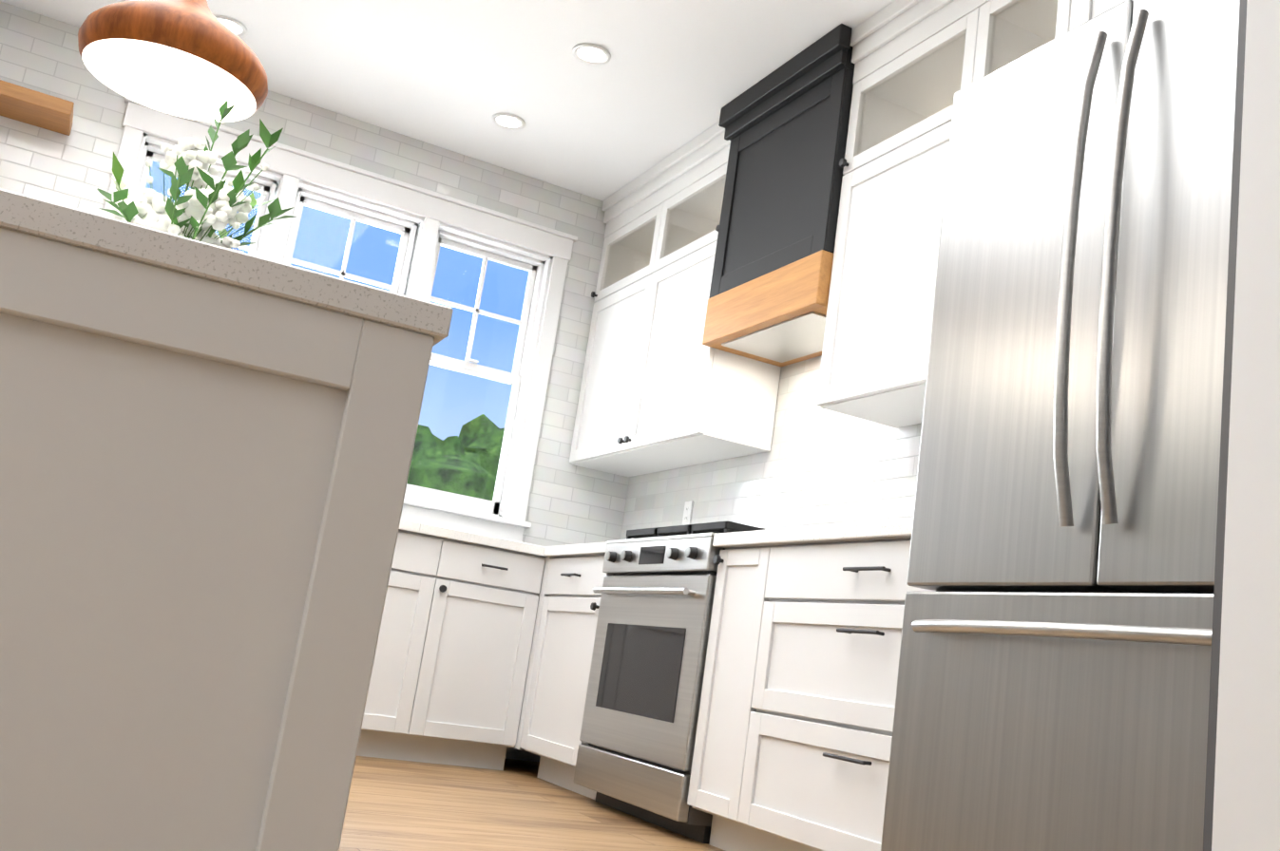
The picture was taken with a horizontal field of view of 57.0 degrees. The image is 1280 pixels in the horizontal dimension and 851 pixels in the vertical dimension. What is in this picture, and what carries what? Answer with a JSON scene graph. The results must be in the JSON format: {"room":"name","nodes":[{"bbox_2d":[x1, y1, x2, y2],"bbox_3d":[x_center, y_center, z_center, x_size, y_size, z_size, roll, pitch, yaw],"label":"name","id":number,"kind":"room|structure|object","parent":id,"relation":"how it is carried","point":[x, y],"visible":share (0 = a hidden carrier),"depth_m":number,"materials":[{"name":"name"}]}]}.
{"room":"kitchen","nodes":[
{"label":"kitchen","id":0,"kind":"room"},
{"bbox_2d":[139,133,553,762],"bbox_3d":[-1.435,-0.039,5.265,3.630,2.740,0.200,14,-13,-25],"label":"wall","id":1,"kind":"structure","parent":0,"point":[520,754],"depth_m":5.40,"materials":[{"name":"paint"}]},
{"bbox_2d":[0,79,74,135],"bbox_3d":[-2.533,-1.292,4.617,0.563,0.056,0.244,14,-13,-25],"label":"shelf","id":2,"kind":"object","parent":1,"relation":"attached to","point":[35,108],"visible":1,"depth_m":4.62,"materials":[{"name":"brown wood"}]},
{"bbox_2d":[0,0,627,546],"bbox_3d":[-1.462,-0.528,5.199,3.270,1.823,0.007,14,-13,-25],"label":"tile backsplash","id":3,"kind":"structure","parent":1,"relation":"attached to","point":[568,504],"depth_m":5.47,"materials":[{"name":"white tile"}]},
{"bbox_2d":[102,96,577,542],"bbox_3d":[-1.387,-0.399,5.301,2.090,1.535,0.265,14,-13,-25],"label":"window","id":4,"kind":"structure","parent":1,"relation":"in","point":[423,239],"depth_m":5.47,"materials":[{"name":"paint"}]},
{"bbox_2d":[619,355,921,539],"bbox_3d":[0.749,-0.363,4.436,0.007,1.823,3.304,14,-13,-25],"label":"tile backsplash","id":5,"kind":"structure","parent":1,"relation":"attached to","point":[815,465],"depth_m":4.49,"materials":[{"name":"white tile"}]},
{"bbox_2d":[682,500,693,525],"bbox_3d":[0.207,0.389,5.170,0.008,0.115,0.072,14,-13,-25],"label":"electrical outlet plate","id":6,"kind":"object","parent":5,"relation":"attached to","point":[687,512],"visible":0.83,"depth_m":5.16,"materials":[{"name":"white plastic"}]},
{"bbox_2d":[0,0,895,201],"bbox_3d":[-1.967,-2.481,0.990,9.200,0.100,9.560,14,-13,-25],"label":"ceiling","id":7,"kind":"structure","parent":0,"point":[670,77],"depth_m":4.72,"materials":[{"name":"paint"}]},
{"bbox_2d":[77,0,267,122],"bbox_3d":[-1.038,-1.334,2.909,0.430,1.074,0.430,14,-13,-25],"label":"pendant light","id":8,"kind":"object","parent":7,"relation":"hanging from","point":[197,60],"visible":1,"depth_m":2.83,"materials":[{"name":"brown wood"}]},
{"bbox_2d":[214,15,247,37],"bbox_3d":[-1.647,-1.596,4.708,0.150,0.006,0.150,14,-13,-25],"label":"recessed light","id":9,"kind":"object","parent":7,"relation":"in","point":[237,28],"visible":0.48,"depth_m":4.69,"materials":[{"name":"white plastic"}]},
{"bbox_2d":[491,113,525,130],"bbox_3d":[-0.579,-1.339,5.186,0.150,0.006,0.150,14,-13,-25],"label":"recessed light","id":10,"kind":"object","parent":7,"relation":"in","point":[508,121],"visible":1,"depth_m":5.18,"materials":[{"name":"white plastic"}]},
{"bbox_2d":[572,42,611,65],"bbox_3d":[-0.186,-1.423,4.513,0.150,0.006,0.150,14,-13,-25],"label":"recessed light","id":11,"kind":"object","parent":7,"relation":"in","point":[593,54],"visible":1,"depth_m":4.51,"materials":[{"name":"white plastic"}]},
{"bbox_2d":[338,756,725,850],"bbox_3d":[-2.370,0.261,0.414,9.200,0.080,9.560,14,-13,-25],"label":"floor","id":12,"kind":"structure","parent":0,"point":[392,805],"depth_m":3.48,"materials":[{"name":"brown wood"}]},
{"bbox_2d":[0,227,434,850],"bbox_3d":[-1.020,0.342,2.118,0.694,0.840,1.919,13,-13,-23],"label":"kitchen island","id":13,"kind":"object","parent":12,"relation":"on","point":[203,482],"visible":1,"depth_m":1.34,"materials":[{"name":"paint"}]},
{"bbox_2d":[0,188,453,346],"bbox_3d":[-1.067,-0.109,2.165,0.940,0.040,1.925,13,-13,-23],"label":"island countertop","id":14,"kind":"structure","parent":13,"relation":"on","point":[36,217],"depth_m":1.38,"materials":[{"name":"stone"}]},
{"bbox_2d":[96,98,295,252],"bbox_3d":[-0.875,-0.390,2.322,0.363,0.622,0.592,14,-13,-25],"label":"flower arrangement","id":15,"kind":"object","parent":14,"relation":"on","point":[205,207],"visible":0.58,"depth_m":2.26,"materials":[{"name":"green plant"}]},
{"bbox_2d":[357,534,531,770],"bbox_3d":[-0.811,0.952,4.964,0.506,0.876,0.605,14,-13,-25],"label":"base cabinet","id":16,"kind":"object","parent":12,"relation":"on","point":[483,658],"depth_m":4.67,"materials":[{"name":"paint"}]},
{"bbox_2d":[496,554,546,770],"bbox_3d":[-0.337,1.064,5.167,0.665,0.876,0.645,14,-13,-25],"label":"base cabinet","id":17,"kind":"object","parent":12,"relation":"on","point":[537,570],"depth_m":4.80,"materials":[{"name":"paint"}]},
{"bbox_2d":[398,519,538,555],"bbox_3d":[-1.435,0.338,4.725,3.298,0.040,0.649,14,-13,-25],"label":"countertop","id":18,"kind":"structure","parent":17,"relation":"on","point":[404,525],"depth_m":4.72,"materials":[{"name":"stone"}]},
{"bbox_2d":[534,542,606,557],"bbox_3d":[0.012,0.549,4.719,0.658,0.040,0.585,14,-13,-25],"label":"countertop","id":19,"kind":"structure","parent":17,"relation":"on","point":[597,548],"depth_m":4.61,"materials":[{"name":"stone"}]},
{"bbox_2d":[515,555,612,800],"bbox_3d":[-0.049,1.001,4.663,0.605,0.876,0.640,14,-13,-25],"label":"base cabinet","id":20,"kind":"object","parent":12,"relation":"on","point":[554,704],"depth_m":4.53,"materials":[{"name":"paint"}]},
{"bbox_2d":[573,520,767,843],"bbox_3d":[0.238,0.860,4.018,0.659,0.968,0.771,14,-13,-25],"label":"range","id":21,"kind":"object","parent":12,"relation":"on","point":[641,708],"visible":0.52,"depth_m":3.82,"materials":[{"name":"metal"}]},
{"bbox_2d":[687,547,766,850],"bbox_3d":[0.515,0.850,3.550,0.605,0.876,0.285,14,-13,-25],"label":"base cabinet","id":22,"kind":"object","parent":12,"relation":"on","point":[722,722],"depth_m":3.45,"materials":[{"name":"paint"}]},
{"bbox_2d":[732,538,936,850],"bbox_3d":[0.786,0.778,3.014,0.605,0.876,1.026,14,-13,-25],"label":"base cabinet","id":23,"kind":"object","parent":12,"relation":"on","point":[814,768],"depth_m":3.02,"materials":[{"name":"paint"}]},
{"bbox_2d":[712,518,913,549],"bbox_3d":[0.790,0.347,3.209,0.636,0.040,1.264,14,-13,-25],"label":"countertop","id":24,"kind":"structure","parent":23,"relation":"on","point":[887,530],"depth_m":3.14,"materials":[{"name":"stone"}]},
{"bbox_2d":[880,0,1239,850],"bbox_3d":[1.124,0.177,2.104,0.982,1.765,0.933,14,-13,-25],"label":"fridge","id":25,"kind":"object","parent":12,"relation":"on","point":[1054,677],"visible":0.94,"depth_m":1.99,"materials":[{"name":"metal"}]},
{"bbox_2d":[1054,0,1126,38],"bbox_3d":[1.345,-0.252,2.299,0.666,2.737,1.019,14,-13,-25],"label":"tall cabinet","id":26,"kind":"object","parent":12,"relation":"on","point":[1071,14],"depth_m":2.70,"materials":[{"name":"paint"}]},
{"bbox_2d":[1211,0,1279,850],"bbox_3d":[2.349,-0.609,-0.097,1.480,2.740,4.210,14,-13,-25],"label":"wall","id":27,"kind":"structure","parent":0,"point":[1247,799],"depth_m":1.30,"materials":[{"name":"paint"}]},
{"bbox_2d":[1203,0,1247,850],"bbox_3d":[1.296,-0.311,1.714,1.256,2.600,0.013,14,-13,-25],"label":"panel","id":28,"kind":"object","parent":27,"relation":"attached to","point":[1220,542],"visible":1,"depth_m":1.35,"materials":[{"name":"white wood"}]},
{"bbox_3d":[1.024,0.035,3.898,0.200,2.740,4.810,14,-13,-25],"label":"wall","id":29,"kind":"structure","parent":0,"visible":0},
{"bbox_2d":[569,254,690,477],"bbox_3d":[0.019,-0.243,5.503,0.330,0.866,0.692,14,-13,-25],"label":"upper cabinet","id":30,"kind":"object","parent":29,"relation":"attached to","point":[607,405],"depth_m":5.44,"materials":[{"name":"paint"}]},
{"bbox_2d":[603,159,717,258],"bbox_3d":[0.122,-1.033,5.695,0.332,0.192,0.634,14,-13,-25],"label":"upper cabinet","id":31,"kind":"object","parent":29,"relation":"attached to","point":[636,219],"depth_m":5.45,"materials":[{"name":"paint"}]},
{"bbox_2d":[660,121,730,220],"bbox_3d":[0.406,-1.109,5.133,0.332,0.192,0.634,14,-13,-25],"label":"upper cabinet","id":32,"kind":"object","parent":29,"relation":"attached to","point":[695,176],"depth_m":5.02,"materials":[{"name":"paint"}]},
{"bbox_2d":[630,220,780,465],"bbox_3d":[0.277,-0.312,4.994,0.330,0.866,0.693,14,-13,-25],"label":"upper cabinet","id":33,"kind":"object","parent":29,"relation":"attached to","point":[662,388],"depth_m":4.79,"materials":[{"name":"paint"}]},
{"bbox_2d":[702,23,854,367],"bbox_3d":[0.625,-0.807,4.409,0.420,1.009,0.816,14,-13,-25],"label":"range hood","id":34,"kind":"object","parent":29,"relation":"attached to","point":[785,125],"visible":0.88,"depth_m":4.29,"materials":[{"name":"black paint"}]},
{"bbox_2d":[816,0,1058,428],"bbox_3d":[1.076,-0.758,3.492,0.368,1.347,1.243,14,-13,-25],"label":"upper cabinet","id":35,"kind":"object","parent":29,"relation":"attached to","point":[918,64],"visible":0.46,"depth_m":3.70,"materials":[{"name":"paint"}]},
{"label":"outside","id":36,"kind":"structure","parent":0,"visible":0},
{"bbox_2d":[145,160,529,440],"bbox_3d":[-15.933,-7.098,43.907,90.000,32.000,0.200,14,-13,-25],"label":"sky","id":37,"kind":"structure","parent":36,"point":[319,251],"depth_m":47.47,"materials":[{"name":"blue"}]},
{"bbox_3d":[-9.045,4.604,23.268,90.000,0.198,39.530,14,-13,-25],"label":"lawn","id":38,"kind":"structure","parent":36,"visible":0},
{"bbox_2d":[407,414,504,500],"bbox_3d":[-5.006,3.061,31.789,7.429,7.401,7.714,14,-13,-25],"label":"tree","id":39,"kind":"object","parent":38,"relation":"on","point":[466,471],"depth_m":29.54,"materials":[{"name":"green plant"}]}
]}

